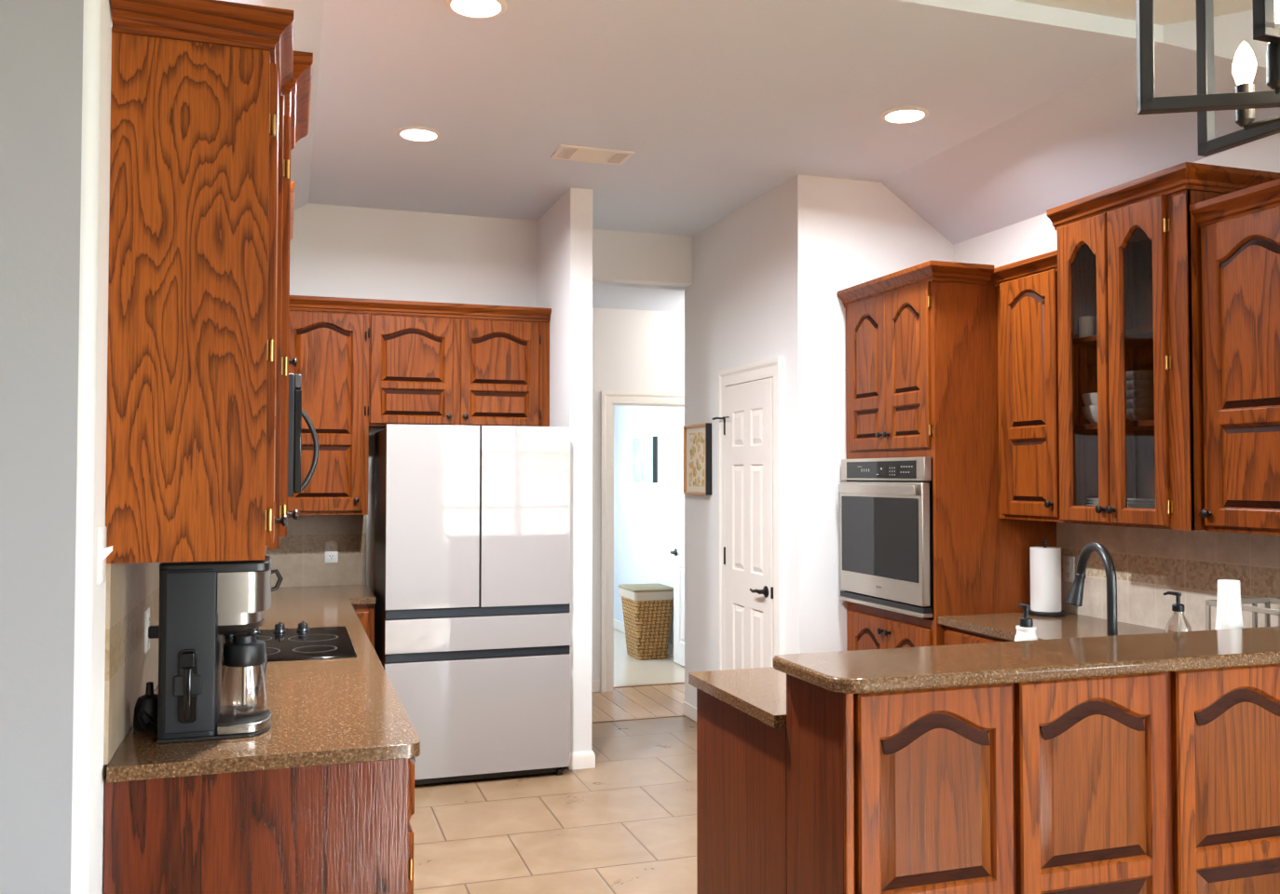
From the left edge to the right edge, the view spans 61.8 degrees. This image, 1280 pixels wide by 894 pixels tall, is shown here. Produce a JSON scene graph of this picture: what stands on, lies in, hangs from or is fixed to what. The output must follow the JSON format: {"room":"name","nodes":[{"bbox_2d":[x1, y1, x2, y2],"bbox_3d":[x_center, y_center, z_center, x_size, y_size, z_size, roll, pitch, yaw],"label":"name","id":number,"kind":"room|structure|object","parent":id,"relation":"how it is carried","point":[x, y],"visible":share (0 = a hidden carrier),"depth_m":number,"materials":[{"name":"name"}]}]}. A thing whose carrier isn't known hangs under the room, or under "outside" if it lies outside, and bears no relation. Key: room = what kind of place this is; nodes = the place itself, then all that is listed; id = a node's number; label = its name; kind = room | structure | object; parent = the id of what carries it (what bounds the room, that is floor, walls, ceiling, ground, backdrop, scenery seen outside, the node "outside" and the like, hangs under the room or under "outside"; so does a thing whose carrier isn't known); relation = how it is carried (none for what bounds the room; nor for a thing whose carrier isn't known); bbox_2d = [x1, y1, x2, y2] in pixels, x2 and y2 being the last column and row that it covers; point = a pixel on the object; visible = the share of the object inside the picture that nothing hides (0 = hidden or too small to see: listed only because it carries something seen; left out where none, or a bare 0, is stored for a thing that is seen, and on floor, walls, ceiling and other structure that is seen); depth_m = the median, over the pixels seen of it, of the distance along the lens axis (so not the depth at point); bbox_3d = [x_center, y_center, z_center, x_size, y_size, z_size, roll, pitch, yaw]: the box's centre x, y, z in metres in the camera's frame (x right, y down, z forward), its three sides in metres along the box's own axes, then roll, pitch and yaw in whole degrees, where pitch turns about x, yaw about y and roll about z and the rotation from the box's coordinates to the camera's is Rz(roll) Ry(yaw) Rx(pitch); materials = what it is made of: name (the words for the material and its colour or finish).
{"room":"kitchen","nodes":[
{"label":"kitchen","id":0,"kind":"room"},
{"bbox_2d":[0,0,83,893],"bbox_3d":[-3.326,-0.108,1.472,4.606,3.350,0.164,1,-2,-18],"label":"wall","id":1,"kind":"structure","parent":0,"point":[41,41],"depth_m":2.09,"materials":[{"name":"grey paint"}]},
{"bbox_2d":[89,0,158,893],"bbox_3d":[-1.773,-0.040,3.990,0.135,3.350,3.915,1,-2,-18],"label":"wall","id":2,"kind":"structure","parent":0,"point":[98,769],"depth_m":2.21,"materials":[{"name":"paint"}]},
{"bbox_2d":[70,0,102,893],"bbox_3d":[-1.104,-0.089,2.135,0.029,3.350,0.029,1,-2,-18],"label":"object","id":3,"kind":"structure","parent":2,"relation":"attached to","point":[88,343],"depth_m":2.13,"materials":[{"name":"white paint"}]},
{"bbox_2d":[97,526,112,584],"bbox_3d":[-1.109,0.223,2.221,0.022,0.116,0.070,1,-2,-18],"label":"light switch","id":4,"kind":"object","parent":2,"relation":"attached to","point":[103,551],"visible":1,"depth_m":2.20,"materials":[{"name":"white plastic"}]},
{"bbox_2d":[103,562,161,764],"bbox_3d":[-1.716,0.507,4.031,0.009,0.432,3.685,1,-2,-18],"label":"backsplash","id":5,"kind":"structure","parent":2,"relation":"attached to","point":[131,589],"depth_m":2.53,"materials":[{"name":"tile"}]},
{"bbox_2d":[144,607,149,653],"bbox_3d":[-1.329,0.494,2.885,0.008,0.116,0.070,1,-2,-18],"label":"power outlet","id":6,"kind":"object","parent":5,"relation":"attached to","point":[147,610],"visible":0.96,"depth_m":2.85,"materials":[{"name":"white plastic"}]},
{"bbox_2d":[105,0,293,563],"bbox_3d":[-1.006,-0.355,2.483,0.370,1.216,0.409,1,-2,-18],"label":"upper cabinet","id":7,"kind":"object","parent":2,"relation":"attached to","point":[197,86],"visible":1,"depth_m":2.33,"materials":[{"name":"brown wood"}]},
{"bbox_2d":[266,50,313,548],"bbox_3d":[-1.170,-0.361,3.055,0.418,1.256,0.914,1,-2,-18],"label":"upper cabinet","id":8,"kind":"object","parent":2,"relation":"attached to","point":[294,107],"visible":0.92,"depth_m":2.75,"materials":[{"name":"brown wood"}]},
{"bbox_2d":[288,181,297,367],"bbox_3d":[-1.446,-0.565,3.867,0.398,0.623,0.780,1,-2,-18],"label":"upper cabinet","id":9,"kind":"object","parent":2,"relation":"attached to","point":[293,361],"visible":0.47,"depth_m":3.88,"materials":[{"name":"brown wood"}]},
{"bbox_2d":[287,373,319,497],"bbox_3d":[-1.403,-0.031,3.867,0.474,0.410,0.776,1,-2,-18],"label":"microwave","id":10,"kind":"object","parent":9,"relation":"attached to","point":[295,412],"visible":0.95,"depth_m":3.55,"materials":[{"name":"black metal"}]},
{"bbox_2d":[289,203,537,594],"bbox_3d":[-1.553,0.117,6.147,1.910,3.150,0.210,1,-2,-18],"label":"wall","id":11,"kind":"structure","parent":0,"point":[344,251],"depth_m":6.14,"materials":[{"name":"paint"}]},
{"bbox_2d":[265,515,367,587],"bbox_3d":[-1.920,0.556,5.899,0.795,0.432,0.009,1,-2,-18],"label":"backsplash","id":12,"kind":"structure","parent":11,"relation":"attached to","point":[299,559],"depth_m":5.94,"materials":[{"name":"tile"}]},
{"bbox_2d":[324,542,338,562],"bbox_3d":[-1.720,0.587,5.955,0.070,0.116,0.008,1,-2,-18],"label":"power outlet","id":13,"kind":"object","parent":12,"relation":"attached to","point":[331,548],"visible":1,"depth_m":5.95,"materials":[{"name":"white plastic"}]},
{"bbox_2d":[287,295,369,516],"bbox_3d":[-1.713,-0.213,5.790,0.456,1.154,0.365,1,-2,-18],"label":"upper cabinet","id":14,"kind":"object","parent":11,"relation":"attached to","point":[329,339],"visible":0.92,"depth_m":5.66,"materials":[{"name":"brown wood"}]},
{"bbox_2d":[367,299,551,428],"bbox_3d":[-1.028,-0.445,6.022,1.000,0.677,0.365,1,-2,-18],"label":"upper cabinet","id":15,"kind":"object","parent":11,"relation":"attached to","point":[430,362],"visible":1,"depth_m":5.88,"materials":[{"name":"brown wood"}]},
{"bbox_2d":[409,628,696,893],"bbox_3d":[-1.304,1.675,3.581,9.800,0.100,14.500,1,-2,-18],"label":"floor","id":16,"kind":"structure","parent":0,"point":[626,823],"depth_m":4.80,"materials":[{"name":"tile"}]},
{"bbox_2d":[103,757,415,893],"bbox_3d":[-1.001,1.167,2.935,0.686,0.882,1.182,1,-2,-18],"label":"base cabinet","id":17,"kind":"object","parent":16,"relation":"on","point":[338,828],"visible":0.54,"depth_m":2.38,"materials":[{"name":"brown wood"}]},
{"bbox_2d":[352,603,374,649],"bbox_3d":[-1.815,1.236,5.568,0.788,0.882,0.649,1,-2,-18],"label":"base cabinet","id":18,"kind":"object","parent":16,"relation":"on","point":[365,613],"visible":0.05,"depth_m":5.40,"materials":[{"name":"brown wood"}]},
{"bbox_2d":[373,423,570,785],"bbox_3d":[-0.918,0.791,5.691,0.923,1.779,0.781,1,-2,-18],"label":"refrigerator","id":19,"kind":"object","parent":16,"relation":"on","point":[471,593],"visible":0.87,"depth_m":5.33,"materials":[{"name":"grey metal"}]},
{"bbox_2d":[591,714,685,723],"bbox_3d":[-0.129,1.705,6.663,0.903,0.005,0.025,1,-2,-18],"label":"trim","id":20,"kind":"structure","parent":16,"relation":"on","point":[682,714],"depth_m":6.70,"materials":[{"name":"brown wood"}]},
{"bbox_2d":[618,583,673,659],"bbox_3d":[0.058,1.473,9.041,0.380,0.586,0.456,1,-2,-18],"label":"laundry hamper","id":21,"kind":"object","parent":16,"relation":"on","point":[646,608],"visible":0.88,"depth_m":8.87,"materials":[{"name":"wicker"}]},
{"bbox_2d":[696,688,787,893],"bbox_3d":[1.280,1.179,3.363,2.118,0.882,0.629,1,-2,-18],"label":"base cabinet","id":22,"kind":"object","parent":16,"relation":"on","point":[742,758],"visible":0.11,"depth_m":3.02,"materials":[{"name":"brown wood"}]},
{"bbox_2d":[688,612,1177,728],"bbox_3d":[1.123,0.734,3.807,2.148,0.032,1.534,1,-2,-18],"label":"countertop","id":23,"kind":"structure","parent":22,"relation":"on","point":[760,693],"depth_m":3.37,"materials":[{"name":"stone"}]},
{"bbox_2d":[1014,603,1037,641],"bbox_3d":[1.143,0.584,3.167,0.071,0.234,0.068,-1,-2,42],"label":"soap dispenser","id":24,"kind":"object","parent":23,"relation":"on","point":[1026,631],"visible":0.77,"depth_m":3.15,"materials":[{"name":"white ceramic"}]},
{"bbox_2d":[1014,626,1037,641],"bbox_3d":[1.145,0.616,3.165,0.068,0.168,0.068,1,-2,-18],"label":"bottle","id":25,"kind":"object","parent":24,"relation":"attached to","point":[1023,633],"depth_m":3.14,"materials":[{"name":"white plastic"}]},
{"bbox_2d":[1028,540,1065,616],"bbox_3d":[1.802,0.579,4.747,0.167,0.328,0.167,1,-2,-18],"label":"paper towel holder","id":26,"kind":"object","parent":23,"relation":"on","point":[1062,613],"visible":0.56,"depth_m":4.68,"materials":[{"name":"black metal"}]},
{"bbox_2d":[1029,546,1061,612],"bbox_3d":[1.802,0.586,4.747,0.129,0.279,0.129,1,-2,-18],"label":"paper towel roll","id":27,"kind":"object","parent":26,"relation":"on","point":[1045,563],"visible":1,"depth_m":4.69,"materials":[{"name":"white paper"}]},
{"bbox_2d":[1066,542,1117,636],"bbox_3d":[1.441,0.502,3.363,0.124,0.406,0.254,1,-2,-18],"label":"faucet","id":28,"kind":"object","parent":23,"relation":"on","point":[1076,593],"visible":0.73,"depth_m":3.29,"materials":[{"name":"black metal"}]},
{"bbox_2d":[1163,591,1192,632],"bbox_3d":[1.673,0.577,3.320,0.082,0.256,0.082,1,-2,-18],"label":"soap dispenser","id":29,"kind":"object","parent":23,"relation":"on","point":[1177,607],"visible":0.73,"depth_m":3.32,"materials":[{"name":"clear glass"}]},
{"bbox_2d":[1214,579,1243,629],"bbox_3d":[1.877,0.566,3.403,0.095,0.282,0.085,1,-2,-18],"label":"cup","id":30,"kind":"object","parent":23,"relation":"on","point":[1229,605],"visible":0.62,"depth_m":3.38,"materials":[{"name":"white plastic"}]},
{"bbox_2d":[1205,597,1279,630],"bbox_3d":[2.150,0.618,3.550,0.282,0.186,0.397,1,-2,-18],"label":"dish rack","id":31,"kind":"object","parent":23,"relation":"on","point":[1266,601],"visible":0.48,"depth_m":3.69,"materials":[{"name":"plastic"}]},
{"bbox_2d":[836,260,1056,651],"bbox_3d":[1.463,0.434,5.122,0.696,2.466,0.834,1,-2,-18],"label":"tall cabinet","id":32,"kind":"object","parent":16,"relation":"on","point":[921,339],"visible":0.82,"depth_m":4.78,"materials":[{"name":"brown wood"}]},
{"bbox_2d":[838,457,933,618],"bbox_3d":[1.397,0.408,5.128,0.622,0.707,0.746,1,-2,-18],"label":"wall oven","id":33,"kind":"object","parent":32,"relation":"in","point":[887,512],"visible":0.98,"depth_m":4.95,"materials":[{"name":"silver metal"}]},
{"bbox_2d":[943,625,1014,645],"bbox_3d":[1.737,1.205,4.316,0.652,0.882,0.924,1,-2,-18],"label":"base cabinet","id":34,"kind":"object","parent":16,"relation":"on","point":[952,635],"visible":0.02,"depth_m":4.51,"materials":[{"name":"brown wood"}]},
{"bbox_2d":[786,664,1279,893],"bbox_3d":[1.432,1.091,2.914,2.123,1.036,0.319,1,-2,-18],"label":"bar cabinet","id":35,"kind":"object","parent":16,"relation":"on","point":[1168,782],"visible":0.9,"depth_m":2.62,"materials":[{"name":"brown wood"}]},
{"bbox_2d":[772,626,1279,694],"bbox_3d":[1.419,0.555,2.905,2.171,0.034,0.372,1,-2,-18],"label":"countertop","id":36,"kind":"structure","parent":35,"relation":"on","point":[905,669],"depth_m":2.69,"materials":[{"name":"stone"}]},
{"bbox_3d":[-1.493,1.204,4.372,0.653,0.882,1.853,1,-2,-18],"label":"base cabinet","id":37,"kind":"object","parent":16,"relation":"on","visible":0},
{"bbox_2d":[106,585,420,782],"bbox_3d":[-1.331,0.741,4.131,0.787,0.032,3.705,1,-2,-18],"label":"countertop","id":38,"kind":"structure","parent":37,"relation":"on","point":[324,712],"depth_m":2.73,"materials":[{"name":"stone"}]},
{"bbox_2d":[133,681,157,731],"bbox_3d":[-1.194,0.628,2.602,0.071,0.112,0.071,1,-2,-18],"label":"coffee grinder","id":39,"kind":"object","parent":38,"relation":"on","point":[148,701],"visible":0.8,"depth_m":2.58,"materials":[{"name":"black plastic"}]},
{"bbox_2d":[137,556,283,743],"bbox_3d":[-1.089,0.482,2.717,0.343,0.410,0.494,1,-2,-18],"label":"coffee maker","id":40,"kind":"object","parent":38,"relation":"on","point":[200,603],"visible":0.97,"depth_m":2.49,"materials":[{"name":"black plastic"}]},
{"bbox_2d":[173,649,201,723],"bbox_3d":[-1.042,0.552,2.461,0.059,0.170,0.018,1,-2,-18],"label":"scoop","id":41,"kind":"object","parent":40,"relation":"attached to","point":[187,686],"visible":1,"depth_m":2.46,"materials":[{"name":"black plastic"}]},
{"bbox_2d":[180,652,195,668],"bbox_3d":[-1.041,0.491,2.460,0.032,0.037,0.012,1,-2,-18],"label":"scoop","id":42,"kind":"object","parent":41,"relation":"on","point":[187,659],"depth_m":2.46,"materials":[{"name":"black plastic"}]},
{"bbox_2d":[219,633,267,714],"bbox_3d":[-0.975,0.556,2.635,0.109,0.188,0.157,1,-2,-18],"label":"coffee carafe","id":43,"kind":"object","parent":40,"relation":"on","point":[244,651],"visible":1,"depth_m":2.59,"materials":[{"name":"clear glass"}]},
{"bbox_2d":[221,621,356,664],"bbox_3d":[-1.307,0.712,3.886,0.494,0.072,0.743,1,-2,-18],"label":"cooktop","id":44,"kind":"object","parent":38,"relation":"in","point":[303,643],"visible":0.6,"depth_m":3.90,"materials":[{"name":"black glass"}]},
{"bbox_2d":[537,187,592,752],"bbox_3d":[-0.466,0.116,6.094,0.122,3.150,0.993,1,-2,-18],"label":"wall","id":45,"kind":"structure","parent":0,"point":[565,232],"depth_m":5.64,"materials":[{"name":"paint"}]},
{"bbox_2d":[566,750,595,770],"bbox_3d":[-0.460,1.648,6.049,0.141,0.085,1.007,1,-2,-18],"label":"baseboard","id":46,"kind":"structure","parent":45,"relation":"attached to","point":[580,760],"depth_m":5.57,"materials":[{"name":"white wood"}]},
{"bbox_2d":[591,307,684,692],"bbox_3d":[0.206,0.312,7.814,3.700,2.850,0.120,1,-2,-18],"label":"wall","id":47,"kind":"structure","parent":0,"point":[633,350],"depth_m":7.67,"materials":[{"name":"paint"}]},
{"bbox_2d":[591,680,599,693],"bbox_3d":[-0.861,1.683,7.355,1.210,0.085,0.014,1,-2,-18],"label":"baseboard","id":48,"kind":"structure","parent":47,"relation":"attached to","point":[595,684],"depth_m":7.53,"materials":[{"name":"white wood"}]},
{"bbox_2d":[600,391,684,692],"bbox_3d":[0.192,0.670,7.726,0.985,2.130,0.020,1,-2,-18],"label":"trim","id":49,"kind":"structure","parent":47,"relation":"attached to","point":[607,398],"depth_m":7.58,"materials":[{"name":"white wood"}]},
{"bbox_2d":[613,681,684,688],"bbox_3d":[0.154,1.735,7.812,0.795,0.006,0.030,1,-2,-18],"label":"trim","id":50,"kind":"structure","parent":47,"relation":"attached to","point":[680,682],"depth_m":7.77,"materials":[{"name":"brown wood"}]},
{"bbox_2d":[669,412,684,667],"bbox_3d":[0.384,0.732,8.357,0.084,2.020,0.780,1,-2,-18],"label":"door","id":51,"kind":"structure","parent":47,"relation":"in","point":[678,552],"depth_m":8.61,"materials":[{"name":"white wood"}]},
{"bbox_2d":[592,281,685,312],"bbox_3d":[0.339,-1.060,7.452,3.700,0.125,1.020,1,-2,-18],"label":"ceiling","id":52,"kind":"structure","parent":0,"point":[605,294],"depth_m":7.15,"materials":[{"name":"white paint"}]},
{"bbox_2d":[592,229,692,286],"bbox_3d":[-0.115,-1.240,6.707,0.904,0.405,0.118,1,-2,-18],"label":"wall","id":53,"kind":"structure","parent":0,"point":[625,257],"depth_m":6.69,"materials":[{"name":"paint"}]},
{"bbox_2d":[613,406,684,644],"bbox_3d":[0.122,0.490,9.784,0.120,2.600,3.680,1,-2,-18],"label":"wall","id":54,"kind":"structure","parent":0,"point":[643,511],"depth_m":9.90,"materials":[{"name":"paint"}]},
{"bbox_2d":[613,618,673,655],"bbox_3d":[0.068,1.740,9.701,0.014,0.095,3.540,1,-2,-18],"label":"baseboard","id":55,"kind":"structure","parent":54,"relation":"attached to","point":[618,625],"depth_m":10.39,"materials":[{"name":"white wood"}]},
{"bbox_2d":[632,436,657,482],"bbox_3d":[0.042,0.119,9.770,0.046,0.410,0.585,1,-2,-18],"label":"picture","id":56,"kind":"object","parent":54,"relation":"attached to","point":[645,450],"visible":1,"depth_m":9.68},
{"bbox_2d":[218,0,1279,245],"bbox_3d":[0.035,-1.296,4.681,3.980,0.600,4.080,1,-2,-18],"label":"ceiling","id":57,"kind":"structure","parent":0,"point":[1032,108],"depth_m":4.29,"materials":[{"name":"white paint"}]},
{"bbox_2d":[395,126,441,141],"bbox_3d":[-0.985,-1.392,4.758,0.200,0.010,0.200,1,-2,-18],"label":"recessed light","id":58,"kind":"object","parent":57,"relation":"in","point":[411,133],"visible":1,"depth_m":4.74,"materials":[{"name":"white plastic"}]},
{"bbox_2d":[444,0,506,18],"bbox_3d":[-0.529,-1.426,3.450,0.200,0.010,0.200,1,-2,-18],"label":"recessed light","id":59,"kind":"object","parent":57,"relation":"in","point":[469,8],"visible":1,"depth_m":3.46,"materials":[{"name":"white plastic"}]},
{"bbox_2d":[550,144,634,165],"bbox_3d":[-0.227,-1.381,5.061,0.356,0.010,0.210,1,-2,-18],"label":"ceiling vent","id":60,"kind":"object","parent":57,"relation":"in","point":[573,153],"visible":1,"depth_m":5.04,"materials":[{"name":"white metal"}]},
{"bbox_2d":[880,107,928,123],"bbox_3d":[1.116,-1.397,4.504,0.200,0.010,0.200,1,-2,-18],"label":"recessed light","id":61,"kind":"object","parent":57,"relation":"in","point":[902,115],"visible":1,"depth_m":4.49,"materials":[{"name":"white plastic"}]},
{"bbox_2d":[684,174,821,708],"bbox_3d":[0.601,0.118,6.139,0.125,3.150,1.616,1,-2,-18],"label":"wall","id":62,"kind":"structure","parent":0,"point":[754,294],"depth_m":5.73,"materials":[{"name":"paint"}]},
{"bbox_2d":[682,701,696,722],"bbox_3d":[0.371,1.662,6.569,0.014,0.085,0.579,1,-2,-18],"label":"baseboard","id":63,"kind":"structure","parent":62,"relation":"attached to","point":[689,711],"depth_m":6.72,"materials":[{"name":"white wood"}]},
{"bbox_2d":[683,422,711,495],"bbox_3d":[0.355,0.077,6.621,0.040,0.433,0.386,1,-2,-18],"label":"framed picture","id":64,"kind":"object","parent":62,"relation":"attached to","point":[697,438],"visible":1,"depth_m":6.59,"materials":[{"name":"beige paper"}]},
{"bbox_2d":[689,432,704,486],"bbox_3d":[0.351,0.077,6.622,0.002,0.333,0.263,1,-2,-18],"label":"print","id":65,"kind":"object","parent":64,"relation":"attached to","point":[696,439],"depth_m":6.62},
{"bbox_2d":[712,377,773,669],"bbox_3d":[0.566,0.660,5.922,0.084,2.035,0.708,1,-2,-18],"label":"door","id":66,"kind":"structure","parent":62,"relation":"in","point":[748,420],"depth_m":5.86,"materials":[{"name":"white wood"}]},
{"bbox_2d":[717,356,784,670],"bbox_3d":[0.599,0.614,5.889,0.026,2.145,0.826,1,-2,-18],"label":"trim","id":67,"kind":"structure","parent":62,"relation":"attached to","point":[773,367],"depth_m":5.59,"materials":[{"name":"white wood"}]},
{"bbox_2d":[819,176,953,653],"bbox_3d":[1.271,0.103,5.571,0.791,3.150,0.117,1,-2,-18],"label":"wall","id":68,"kind":"structure","parent":0,"point":[867,233],"depth_m":5.45,"materials":[{"name":"paint"}]},
{"bbox_2d":[953,133,1279,268],"bbox_3d":[2.149,-0.152,4.386,0.129,3.600,2.930,1,-2,-18],"label":"wall","id":69,"kind":"structure","parent":0,"point":[1036,236],"depth_m":5.06,"materials":[{"name":"paint"}]},
{"bbox_2d":[990,249,1059,522],"bbox_3d":[1.807,-0.241,4.623,0.368,1.114,0.470,1,-2,-18],"label":"upper cabinet","id":70,"kind":"object","parent":69,"relation":"attached to","point":[1027,289],"visible":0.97,"depth_m":4.57,"materials":[{"name":"brown wood"}]},
{"bbox_2d":[1046,162,1279,531],"bbox_3d":[1.964,-0.335,4.049,0.432,1.266,0.707,1,-2,-18],"label":"display cabinet","id":71,"kind":"object","parent":69,"relation":"attached to","point":[1144,295],"visible":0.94,"depth_m":4.00,"materials":[{"name":"brown wood"}]},
{"bbox_2d":[1077,316,1093,338],"bbox_3d":[1.798,-0.481,4.309,0.058,0.085,0.058,1,-2,-18],"label":"cup","id":72,"kind":"object","parent":71,"relation":"on","point":[1085,323],"visible":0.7,"depth_m":4.29,"materials":[{"name":"white ceramic"}]},
{"bbox_2d":[1081,405,1097,423],"bbox_3d":[1.863,-0.128,4.310,0.150,0.075,0.150,1,-2,-18],"label":"bowl","id":73,"kind":"object","parent":71,"relation":"on","point":[1090,412],"visible":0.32,"depth_m":4.28,"materials":[{"name":"white ceramic"}]},
{"bbox_2d":[1081,393,1097,406],"bbox_3d":[1.863,-0.178,4.311,0.150,0.075,0.150,1,-2,-18],"label":"bowl","id":74,"kind":"object","parent":73,"relation":"on","point":[1088,399],"visible":0.2,"depth_m":4.28,"materials":[{"name":"white ceramic"}]},
{"bbox_2d":[1091,315,1096,335],"bbox_3d":[1.850,-0.483,4.328,0.064,0.090,0.064,1,-2,-18],"label":"glass cup","id":75,"kind":"object","parent":71,"relation":"on","point":[1095,317],"visible":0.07,"depth_m":4.30,"materials":[{"name":"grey glass"}]},
{"bbox_2d":[1073,325,1153,347],"bbox_3d":[1.997,-0.433,4.089,0.310,0.020,0.621,1,-2,-18],"label":"shelf","id":76,"kind":"object","parent":71,"relation":"attached to","point":[1143,336],"depth_m":4.24,"materials":[{"name":"brown wood"}]},
{"bbox_2d":[1074,420,1154,431],"bbox_3d":[1.997,-0.086,4.080,0.310,0.020,0.621,1,-2,-18],"label":"shelf","id":77,"kind":"object","parent":71,"relation":"attached to","point":[1079,425],"depth_m":4.22,"materials":[{"name":"brown wood"}]},
{"bbox_2d":[1126,408,1154,421],"bbox_3d":[1.929,-0.120,4.110,0.132,0.050,0.132,1,-2,-18],"label":"bowl","id":78,"kind":"object","parent":71,"relation":"on","point":[1140,414],"visible":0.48,"depth_m":4.06,"materials":[{"name":"grey ceramic"}]},
{"bbox_2d":[1126,398,1154,408],"bbox_3d":[1.929,-0.156,4.111,0.132,0.050,0.132,1,-2,-18],"label":"bowl","id":79,"kind":"object","parent":78,"relation":"on","point":[1136,403],"visible":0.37,"depth_m":4.06,"materials":[{"name":"grey ceramic"}]},
{"bbox_2d":[1126,389,1154,399],"bbox_3d":[1.929,-0.192,4.112,0.132,0.050,0.132,1,-2,-18],"label":"bowl","id":80,"kind":"object","parent":79,"relation":"on","point":[1133,394],"visible":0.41,"depth_m":4.06,"materials":[{"name":"grey ceramic"}]},
{"bbox_2d":[1126,380,1154,390],"bbox_3d":[1.929,-0.228,4.113,0.132,0.050,0.132,1,-2,-18],"label":"bowl","id":81,"kind":"object","parent":80,"relation":"on","point":[1131,385],"visible":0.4,"depth_m":4.06,"materials":[{"name":"grey ceramic"}]},
{"bbox_2d":[1125,370,1153,381],"bbox_3d":[1.929,-0.264,4.114,0.132,0.050,0.132,1,-2,-18],"label":"bowl","id":82,"kind":"object","parent":81,"relation":"on","point":[1130,375],"visible":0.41,"depth_m":4.06,"materials":[{"name":"grey ceramic"}]},
{"bbox_2d":[1056,521,1279,631],"bbox_3d":[2.225,0.506,3.920,0.009,0.432,2.030,1,-2,-18],"label":"backsplash","id":83,"kind":"structure","parent":69,"relation":"attached to","point":[1149,563],"depth_m":4.26,"materials":[{"name":"tile"}]},
{"bbox_2d":[1062,556,1075,583],"bbox_3d":[1.924,0.549,4.800,0.008,0.116,0.070,1,-2,-18],"label":"power outlet","id":84,"kind":"object","parent":83,"relation":"attached to","point":[1068,574],"visible":0.99,"depth_m":4.79,"materials":[{"name":"white plastic"}]},
{"bbox_2d":[1189,177,1279,535],"bbox_3d":[2.229,-0.285,3.349,0.368,1.135,0.884,1,-2,-18],"label":"upper cabinet","id":85,"kind":"object","parent":69,"relation":"attached to","point":[1240,230],"visible":1,"depth_m":3.55,"materials":[{"name":"brown wood"}]},
{"bbox_2d":[1013,0,1252,25],"bbox_3d":[0.039,-1.658,-0.231,9.900,0.138,6.455,1,-2,-18],"label":"ceiling","id":86,"kind":"structure","parent":0,"point":[1165,12],"depth_m":3.61,"materials":[{"name":"white paint"}]},
{"bbox_2d":[1135,0,1279,156],"bbox_3d":[0.810,-0.963,1.195,0.452,1.170,0.273,-1,-2,33],"label":"chandelier","id":87,"kind":"object","parent":86,"relation":"hanging from","point":[1245,100],"visible":1,"depth_m":1.22,"materials":[{"name":"black metal"}]},
{"bbox_2d":[1234,82,1254,127],"bbox_3d":[0.720,-0.406,1.272,0.021,0.048,0.021,1,-2,-18],"label":"socket","id":88,"kind":"object","parent":87,"relation":"attached to","point":[1244,117],"depth_m":1.26,"materials":[{"name":"silver metal"}]},
{"bbox_2d":[1266,42,1279,90],"bbox_3d":[0.685,-0.409,1.149,0.021,0.048,0.021,1,-2,-18],"label":"socket","id":89,"kind":"object","parent":87,"relation":"attached to","point":[1273,49],"depth_m":1.14,"materials":[{"name":"silver metal"}]},
{"bbox_3d":[1.871,0.261,4.259,0.176,0.014,0.176,1,-2,-18],"label":"plate","id":90,"kind":"object","parent":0,"visible":0},
{"bbox_3d":[1.871,0.249,4.260,0.176,0.014,0.176,1,-2,-18],"label":"plate","id":91,"kind":"object","parent":90,"relation":"on","visible":0},
{"bbox_3d":[1.871,0.236,4.260,0.176,0.014,0.176,1,-2,-18],"label":"plate","id":92,"kind":"object","parent":91,"relation":"on","visible":0},
{"bbox_2d":[1085,501,1098,504],"bbox_3d":[1.871,0.224,4.260,0.176,0.014,0.176,1,-2,-18],"label":"plate","id":93,"kind":"object","parent":92,"relation":"on","point":[1091,502],"visible":0.2,"depth_m":4.24,"materials":[{"name":"white ceramic"}]},
{"bbox_2d":[1086,497,1133,502],"bbox_3d":[1.871,0.211,4.261,0.176,0.014,0.176,1,-2,-18],"label":"plate","id":94,"kind":"object","parent":93,"relation":"on","point":[1096,499],"visible":0.32,"depth_m":4.24,"materials":[{"name":"white ceramic"}]},
{"bbox_3d":[1.930,0.257,4.082,0.176,0.014,0.176,1,-2,-18],"label":"plate","id":95,"kind":"object","parent":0,"visible":0},
{"bbox_3d":[1.930,0.244,4.082,0.176,0.014,0.176,1,-2,-18],"label":"plate","id":96,"kind":"object","parent":95,"relation":"on","visible":0},
{"bbox_2d":[1127,504,1155,508],"bbox_3d":[1.930,0.232,4.082,0.176,0.014,0.176,1,-2,-18],"label":"plate","id":97,"kind":"object","parent":96,"relation":"on","point":[1127,505],"visible":0.26,"depth_m":4.02,"materials":[{"name":"white ceramic"}]},
{"bbox_2d":[1127,502,1155,506],"bbox_3d":[1.930,0.219,4.083,0.176,0.014,0.176,1,-2,-18],"label":"plate","id":98,"kind":"object","parent":97,"relation":"on","point":[1128,503],"visible":0.56,"depth_m":4.03,"materials":[{"name":"white ceramic"}]},
{"bbox_2d":[1127,499,1155,503],"bbox_3d":[1.930,0.206,4.083,0.176,0.014,0.176,1,-2,-18],"label":"plate","id":99,"kind":"object","parent":98,"relation":"on","point":[1128,500],"visible":0.66,"depth_m":4.03,"materials":[{"name":"white ceramic"}]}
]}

